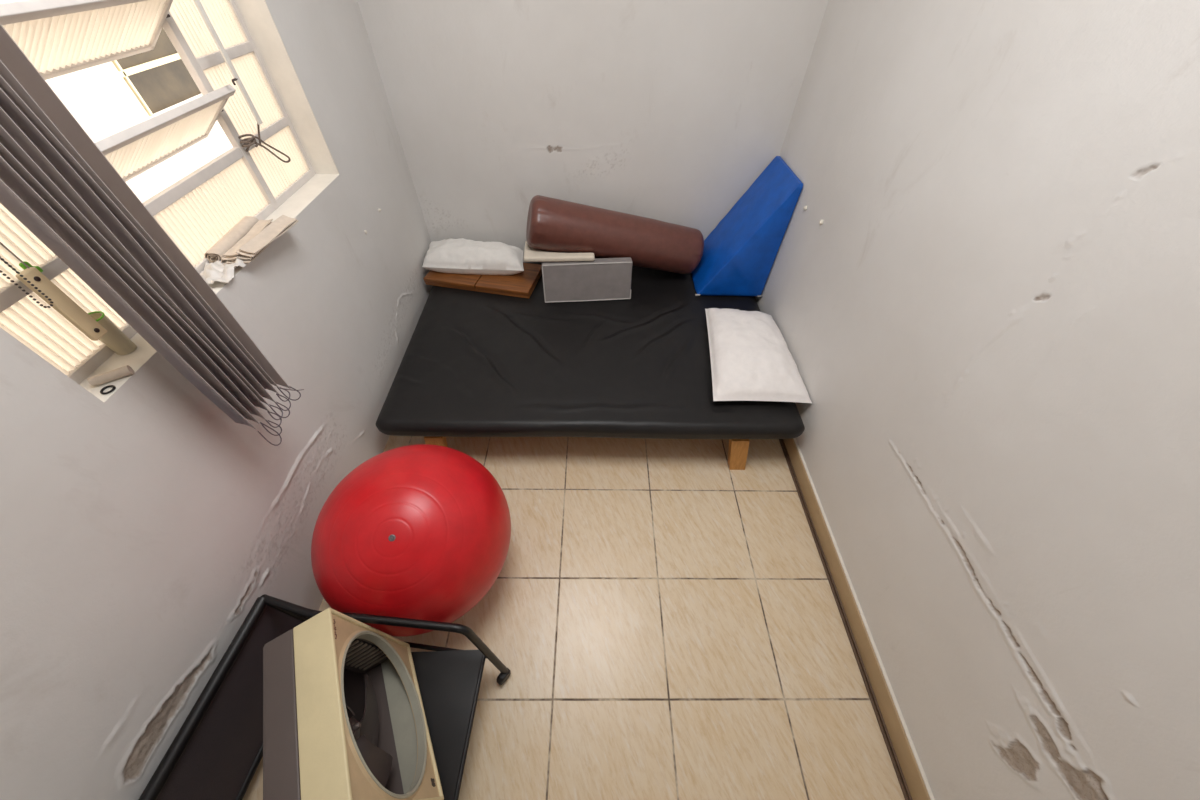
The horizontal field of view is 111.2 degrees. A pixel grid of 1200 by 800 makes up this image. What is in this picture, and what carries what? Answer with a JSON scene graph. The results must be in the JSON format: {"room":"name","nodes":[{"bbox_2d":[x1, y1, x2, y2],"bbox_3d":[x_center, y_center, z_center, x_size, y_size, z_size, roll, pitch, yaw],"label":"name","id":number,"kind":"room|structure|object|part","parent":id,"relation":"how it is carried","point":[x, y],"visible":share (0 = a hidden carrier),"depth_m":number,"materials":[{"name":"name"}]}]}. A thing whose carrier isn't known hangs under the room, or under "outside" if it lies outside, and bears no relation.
{"room":"physiotherapy room","nodes":[
{"label":"physiotherapy room","id":0,"kind":"room"},
{"bbox_2d":[0,0,432,799],"bbox_3d":[-1.044,-0.084,0.522,0.016,2.750,4.131,1,49,-1],"label":"wall","id":1,"kind":"structure","parent":0,"point":[141,527],"depth_m":1.06,"materials":[{"name":"paint"}]},
{"bbox_2d":[0,0,339,401],"bbox_3d":[-1.135,-0.799,0.873,0.178,1.150,1.298,1,49,-1],"label":"window","id":2,"kind":"structure","parent":1,"relation":"in","point":[234,52],"depth_m":1.12,"materials":[{"name":"paint"}]},
{"bbox_3d":[-1.153,-0.305,0.750,0.011,0.190,0.274,1,49,-1],"label":"pane","id":3,"kind":"part","parent":2,"relation":"part of","materials":[{"name":"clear glass"}]},
{"bbox_2d":[19,261,42,272],"bbox_3d":[-1.133,-0.261,0.816,0.016,0.027,0.026,1,49,-1],"label":"clip","id":4,"kind":"object","parent":2,"relation":"on","point":[21,265],"visible":0.36,"depth_m":0.81,"materials":[{"name":"green plastic"}]},
{"bbox_3d":[-1.157,-0.178,0.897,0.011,0.158,0.274,1,49,-1],"label":"pane","id":5,"kind":"part","parent":2,"relation":"part of","materials":[{"name":"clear glass"}]},
{"bbox_3d":[-1.144,-0.783,0.887,0.140,0.112,0.550,1,49,-1],"label":"pane","id":6,"kind":"part","parent":2,"relation":"part of","materials":[{"name":"clear glass"}]},
{"bbox_3d":[-1.141,-0.788,0.889,0.167,0.134,0.581,1,49,-1],"label":"tilting sash","id":7,"kind":"part","parent":2,"relation":"part of","materials":[{"name":"metal"}]},
{"bbox_2d":[100,385,115,393],"bbox_3d":[-1.071,-0.022,0.895,0.026,0.004,0.026,1,49,-1],"label":"ring","id":8,"kind":"object","parent":2,"relation":"on","point":[108,386],"visible":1,"depth_m":0.89,"materials":[{"name":"black metal"}]},
{"bbox_2d":[87,365,134,385],"bbox_3d":[-1.082,-0.053,0.910,0.068,0.021,0.022,-29,56,-24],"label":"paper roll","id":9,"kind":"object","parent":2,"relation":"on","point":[126,370],"visible":1,"depth_m":0.90,"materials":[{"name":"beige paper"}]},
{"bbox_2d":[88,311,136,354],"bbox_3d":[-1.125,-0.150,0.942,0.047,0.097,0.047,1,49,-1],"label":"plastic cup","id":10,"kind":"object","parent":2,"relation":"on","point":[115,339],"visible":0.61,"depth_m":0.94,"materials":[{"name":"beige plastic"}]},
{"bbox_2d":[0,24,303,445],"bbox_3d":[-0.972,-0.757,0.929,0.149,1.523,1.480,1,49,-1],"label":"vertical blind","id":11,"kind":"object","parent":2,"relation":"attached to","point":[55,180],"visible":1,"depth_m":0.79,"materials":[{"name":"fabric"}]},
{"bbox_3d":[-1.006,-0.527,0.378,0.002,0.930,0.022,1,49,-1],"label":"pull cord","id":12,"kind":"part","parent":11,"relation":"part of","materials":[{"name":"plastic"}]},
{"bbox_3d":[-0.995,-0.490,0.382,0.004,0.979,0.021,1,49,-1],"label":"bead chain","id":13,"kind":"part","parent":11,"relation":"part of","materials":[{"name":"plastic"}]},
{"bbox_3d":[-0.922,0.096,1.147,0.019,0.082,0.038,1,49,-1],"label":"spacer chain","id":14,"kind":"part","parent":11,"relation":"part of","materials":[{"name":"plastic"}]},
{"bbox_3d":[-0.921,0.075,1.153,0.019,0.064,0.037,1,49,-1],"label":"spacer chain","id":15,"kind":"part","parent":11,"relation":"part of","materials":[{"name":"plastic"}]},
{"bbox_3d":[-0.921,0.054,1.159,0.019,0.045,0.038,1,49,-1],"label":"spacer chain","id":16,"kind":"part","parent":11,"relation":"part of","materials":[{"name":"plastic"}]},
{"bbox_3d":[-0.921,0.034,1.164,0.019,0.046,0.036,1,49,-1],"label":"spacer chain","id":17,"kind":"part","parent":11,"relation":"part of","materials":[{"name":"plastic"}]},
{"bbox_3d":[-0.921,0.026,1.183,0.019,0.064,0.038,1,49,-1],"label":"spacer chain","id":18,"kind":"part","parent":11,"relation":"part of","materials":[{"name":"plastic"}]},
{"bbox_3d":[-0.921,-0.018,1.193,0.019,0.041,0.036,1,49,-1],"label":"spacer chain","id":19,"kind":"part","parent":11,"relation":"part of","materials":[{"name":"plastic"}]},
{"bbox_3d":[-0.921,0.006,1.192,0.019,0.051,0.038,1,49,-1],"label":"spacer chain","id":20,"kind":"part","parent":11,"relation":"part of","materials":[{"name":"plastic"}]},
{"bbox_3d":[-0.921,-0.026,1.220,0.020,0.071,0.044,1,49,-1],"label":"spacer chain","id":21,"kind":"part","parent":11,"relation":"part of","materials":[{"name":"plastic"}]},
{"bbox_3d":[-1.148,-0.645,1.046,0.140,0.112,0.550,1,49,-1],"label":"pane","id":22,"kind":"part","parent":2,"relation":"part of","materials":[{"name":"clear glass"}]},
{"bbox_3d":[-1.145,-0.651,1.048,0.167,0.134,0.581,1,49,-1],"label":"tilting sash","id":23,"kind":"part","parent":2,"relation":"part of","materials":[{"name":"metal"}]},
{"bbox_3d":[-1.149,-0.799,0.873,0.020,1.070,1.238,1,49,-1],"label":"frame","id":24,"kind":"part","parent":2,"relation":"part of","materials":[{"name":"metal"}]},
{"bbox_3d":[-1.151,-1.128,1.182,0.011,0.190,0.281,1,49,-1],"label":"pane","id":25,"kind":"part","parent":2,"relation":"part of","materials":[{"name":"clear glass"}]},
{"bbox_3d":[-1.131,-0.440,1.289,0.146,0.050,1.258,1,49,-1],"label":"sill","id":26,"kind":"part","parent":2,"relation":"part of","materials":[{"name":"paint"}]},
{"bbox_3d":[-1.158,-0.519,1.193,0.011,0.154,0.582,1,49,-1],"label":"pane","id":27,"kind":"part","parent":2,"relation":"part of","materials":[{"name":"clear glass"}]},
{"bbox_2d":[200,259,246,284],"bbox_3d":[-1.093,-0.368,1.168,0.099,0.030,0.146,1,49,-1],"label":"plastic wrap","id":28,"kind":"object","parent":2,"relation":"on","point":[216,271],"visible":0.82,"depth_m":1.17,"materials":[{"name":"white plastic"}]},
{"bbox_3d":[-1.069,-1.125,1.017,0.006,0.760,0.018,1,49,-1],"label":"opening rod","id":29,"kind":"part","parent":2,"relation":"part of","materials":[{"name":"paint"}]},
{"bbox_2d":[204,216,258,262],"bbox_3d":[-1.137,-0.500,1.274,0.048,0.037,0.237,-2,49,-3],"label":"roll","id":30,"kind":"object","parent":2,"relation":"on","point":[217,251],"visible":0.88,"depth_m":1.25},
{"bbox_3d":[-1.155,-0.991,1.341,0.011,0.190,0.281,1,49,-1],"label":"pane","id":31,"kind":"part","parent":2,"relation":"part of","materials":[{"name":"clear glass"}]},
{"bbox_2d":[222,215,297,266],"bbox_3d":[-1.047,-0.498,1.274,0.136,0.044,0.247,-2,49,-3],"label":"stack of papers","id":32,"kind":"object","parent":2,"relation":"on","point":[228,261],"depth_m":1.26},
{"bbox_3d":[-1.083,-0.499,1.270,0.053,0.016,0.227,1,49,-1],"label":"fabric strip","id":33,"kind":"part","parent":32,"relation":"part of","materials":[{"name":"beige fabric"}]},
{"bbox_3d":[-1.046,-0.495,1.278,0.054,0.018,0.232,4,49,1],"label":"fabric strip","id":34,"kind":"part","parent":32,"relation":"part of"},
{"bbox_3d":[-1.024,-0.512,1.272,0.052,0.022,0.227,6,49,4],"label":"fabric strip","id":35,"kind":"part","parent":32,"relation":"part of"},
{"bbox_2d":[238,123,290,162],"bbox_3d":[-1.106,-0.855,1.357,0.059,0.177,0.150,15,50,11],"label":"rope","id":36,"kind":"object","parent":2,"relation":"attached to","point":[247,142],"visible":0.98,"depth_m":1.33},
{"bbox_3d":[-1.159,-0.864,1.488,0.011,0.158,0.281,1,49,-1],"label":"pane","id":37,"kind":"part","parent":2,"relation":"part of","materials":[{"name":"clear glass"}]},
{"bbox_2d":[523,241,594,261],"bbox_3d":[-0.229,-0.818,2.330,0.386,0.113,0.230,-2,49,-3],"label":"pad","id":38,"kind":"object","parent":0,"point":[530,254],"visible":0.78,"depth_m":2.23,"materials":[{"name":"white fabric"}]},
{"bbox_2d":[243,435,904,799],"bbox_3d":[-0.055,0.838,1.611,2.283,0.060,4.351,1,49,-1],"label":"floor","id":39,"kind":"structure","parent":0,"point":[665,619],"depth_m":1.53,"materials":[{"name":"tile"}]},
{"bbox_2d":[138,594,510,799],"bbox_3d":[-0.675,0.943,1.152,0.746,0.470,0.614,5,49,2],"label":"trolley","id":40,"kind":"object","parent":39,"relation":"on","point":[216,753],"visible":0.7,"depth_m":1.17,"materials":[{"name":"black metal"}]},
{"bbox_3d":[-1.020,0.801,1.035,0.083,0.032,0.563,1,49,-1],"label":"rail","id":41,"kind":"part","parent":40,"relation":"part of","materials":[{"name":"black metal"}]},
{"bbox_3d":[-1.024,0.911,1.163,0.004,0.338,0.562,5,49,2],"label":"panel","id":42,"kind":"part","parent":40,"relation":"part of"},
{"bbox_3d":[-1.027,1.021,1.290,0.025,0.025,0.562,5,49,2],"label":"rail","id":43,"kind":"part","parent":40,"relation":"part of","materials":[{"name":"black metal"}]},
{"bbox_3d":[-1.000,0.708,1.356,0.023,0.372,0.023,1,49,-1],"label":"leg","id":44,"kind":"part","parent":40,"relation":"part of","materials":[{"name":"black metal"}]},
{"bbox_2d":[263,608,443,799],"bbox_3d":[-0.601,0.808,1.019,0.206,0.467,0.454,-23,54,-20],"label":"box fan","id":45,"kind":"object","parent":40,"relation":"on","point":[344,718],"visible":1,"depth_m":0.95,"materials":[{"name":"beige plastic"}]},
{"bbox_3d":[-0.663,0.726,1.030,0.043,0.171,0.141,-24,54,-20],"label":"blade","id":46,"kind":"part","parent":45,"relation":"part of","materials":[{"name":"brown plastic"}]},
{"bbox_2d":[344,639,386,670],"bbox_3d":[-0.694,0.739,1.190,0.102,0.195,0.051,1,49,-1],"label":"vent","id":47,"kind":"object","parent":45,"relation":"attached to","point":[362,654],"depth_m":1.19,"materials":[{"name":"plastic"}]},
{"bbox_3d":[-0.626,0.839,1.114,0.037,0.144,0.169,-7,50,-8],"label":"blade","id":48,"kind":"part","parent":45,"relation":"part of","materials":[{"name":"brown plastic"}]},
{"bbox_3d":[-0.565,0.904,1.001,0.065,0.161,0.142,-21,53,-19],"label":"blade","id":49,"kind":"part","parent":45,"relation":"part of","materials":[{"name":"brown plastic"}]},
{"bbox_3d":[-0.545,0.778,1.036,0.068,0.431,0.434,-24,54,-21],"label":"plate","id":50,"kind":"part","parent":45,"relation":"part of","materials":[{"name":"beige plastic"}]},
{"bbox_3d":[-0.655,0.738,1.303,0.701,0.431,0.056,8,50,6],"label":"leg","id":51,"kind":"part","parent":40,"relation":"part of","materials":[{"name":"black metal"}]},
{"bbox_3d":[-0.677,0.804,1.361,0.660,0.014,0.014,6,49,4],"label":"shelf arm","id":52,"kind":"part","parent":40,"relation":"part of","materials":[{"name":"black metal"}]},
{"bbox_2d":[411,650,481,799],"bbox_3d":[-0.625,0.999,1.176,0.497,0.016,0.492,1,49,-1],"label":"shelf","id":53,"kind":"object","parent":40,"relation":"attached to","point":[449,681],"depth_m":1.24,"materials":[{"name":"black laminate"}]},
{"bbox_2d":[311,444,510,636],"bbox_3d":[-0.637,0.473,1.452,0.630,0.628,0.630,-30,56,-25],"label":"exercise ball","id":54,"kind":"object","parent":39,"relation":"on","point":[420,531],"visible":0.99,"depth_m":1.21,"materials":[{"name":"red plastic"}]},
{"bbox_2d":[376,262,804,469],"bbox_3d":[-0.039,-0.292,2.340,1.984,0.312,1.386,1,49,-1],"label":"bed","id":55,"kind":"object","parent":39,"relation":"on","point":[474,363],"visible":0.7,"depth_m":2.01,"materials":[{"name":"black leather"}]},
{"bbox_3d":[-0.767,0.233,1.948,0.092,0.190,0.083,1,49,-1],"label":"leg","id":56,"kind":"part","parent":55,"relation":"part of","materials":[{"name":"brown wood"}]},
{"bbox_2d":[423,263,541,298],"bbox_3d":[-0.700,-0.763,2.504,0.645,0.046,0.300,9,50,6],"label":"wooden board","id":57,"kind":"object","parent":55,"relation":"on","point":[522,284],"visible":0.55,"depth_m":2.42,"materials":[{"name":"brown wood"}]},
{"bbox_3d":[-0.860,-0.794,2.515,0.318,0.029,0.300,9,50,6],"label":"panel","id":58,"kind":"part","parent":57,"relation":"part of","materials":[{"name":"brown wood"}]},
{"bbox_2d":[422,238,523,274],"bbox_3d":[-0.752,-0.876,2.472,0.615,0.143,0.265,1,49,-1],"label":"pillow","id":59,"kind":"object","parent":57,"relation":"on","point":[461,255],"visible":1,"depth_m":2.40,"materials":[{"name":"white fabric"}]},
{"bbox_3d":[-0.541,-0.743,2.480,0.322,0.029,0.300,9,50,6],"label":"panel","id":60,"kind":"part","parent":57,"relation":"part of","materials":[{"name":"brown wood"}]},
{"bbox_2d":[542,257,631,302],"bbox_3d":[-0.071,-0.680,2.334,0.502,0.223,0.094,-4,49,-5],"label":"foam block","id":61,"kind":"object","parent":55,"relation":"on","point":[600,279],"visible":0.93,"depth_m":2.31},
{"bbox_2d":[526,195,703,273],"bbox_3d":[0.098,-0.930,2.358,1.025,0.489,0.273,-6,50,-7],"label":"bolster","id":62,"kind":"object","parent":55,"relation":"on","point":[553,225],"visible":0.94,"depth_m":2.24,"materials":[{"name":"brown leather"}]},
{"bbox_3d":[0.660,0.249,1.973,0.108,0.190,0.083,1,49,-1],"label":"leg","id":63,"kind":"part","parent":55,"relation":"part of","materials":[{"name":"brown wood"}]},
{"bbox_2d":[691,156,802,296],"bbox_3d":[0.772,-0.970,2.331,0.402,0.641,0.412,1,49,-1],"label":"cushion","id":64,"kind":"object","parent":55,"relation":"on","point":[739,255],"visible":0.96,"depth_m":2.27,"materials":[{"name":"blue leather"}]},
{"bbox_2d":[705,308,811,402],"bbox_3d":[0.738,-0.269,2.066,0.450,0.124,0.693,1,49,-1],"label":"pillow","id":65,"kind":"object","parent":55,"relation":"on","point":[751,359],"visible":1,"depth_m":1.94,"materials":[{"name":"white fabric"}]},
{"bbox_2d":[357,0,828,261],"bbox_3d":[-0.032,-1.637,1.890,2.043,2.750,0.006,1,49,-1],"label":"wall","id":66,"kind":"structure","parent":0,"point":[670,111],"depth_m":2.05,"materials":[{"name":"paint"}]},
{"bbox_2d":[755,0,1199,799],"bbox_3d":[0.994,-0.061,0.559,0.023,2.750,4.131,1,49,-1],"label":"wall","id":67,"kind":"structure","parent":0,"point":[982,286],"depth_m":0.98,"materials":[{"name":"paint"}]},
{"bbox_2d":[779,438,934,799],"bbox_3d":[0.952,0.804,1.561,0.032,0.102,4.131,1,49,-1],"label":"baseboard","id":68,"kind":"structure","parent":67,"relation":"attached to","point":[911,776],"depth_m":1.49,"materials":[{"name":"tile"}]},
{"bbox_3d":[-3.778,-0.248,2.669,4.787,0.200,14.000,1,49,-1],"label":"ground","id":69,"kind":"structure","parent":0,"visible":0},
{"bbox_2d":[0,0,232,202],"bbox_3d":[-2.505,-2.292,0.306,0.200,6.100,14.000,1,49,-1],"label":"wall","id":70,"kind":"structure","parent":69,"relation":"on","point":[98,97],"depth_m":2.09,"materials":[{"name":"white paint"}]},
{"bbox_2d":[112,27,200,115],"bbox_3d":[-2.485,-2.381,2.339,0.030,0.960,1.410,1,49,-1],"label":"window","id":71,"kind":"structure","parent":70,"relation":"in","point":[158,78],"depth_m":2.32,"materials":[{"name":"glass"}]}
]}

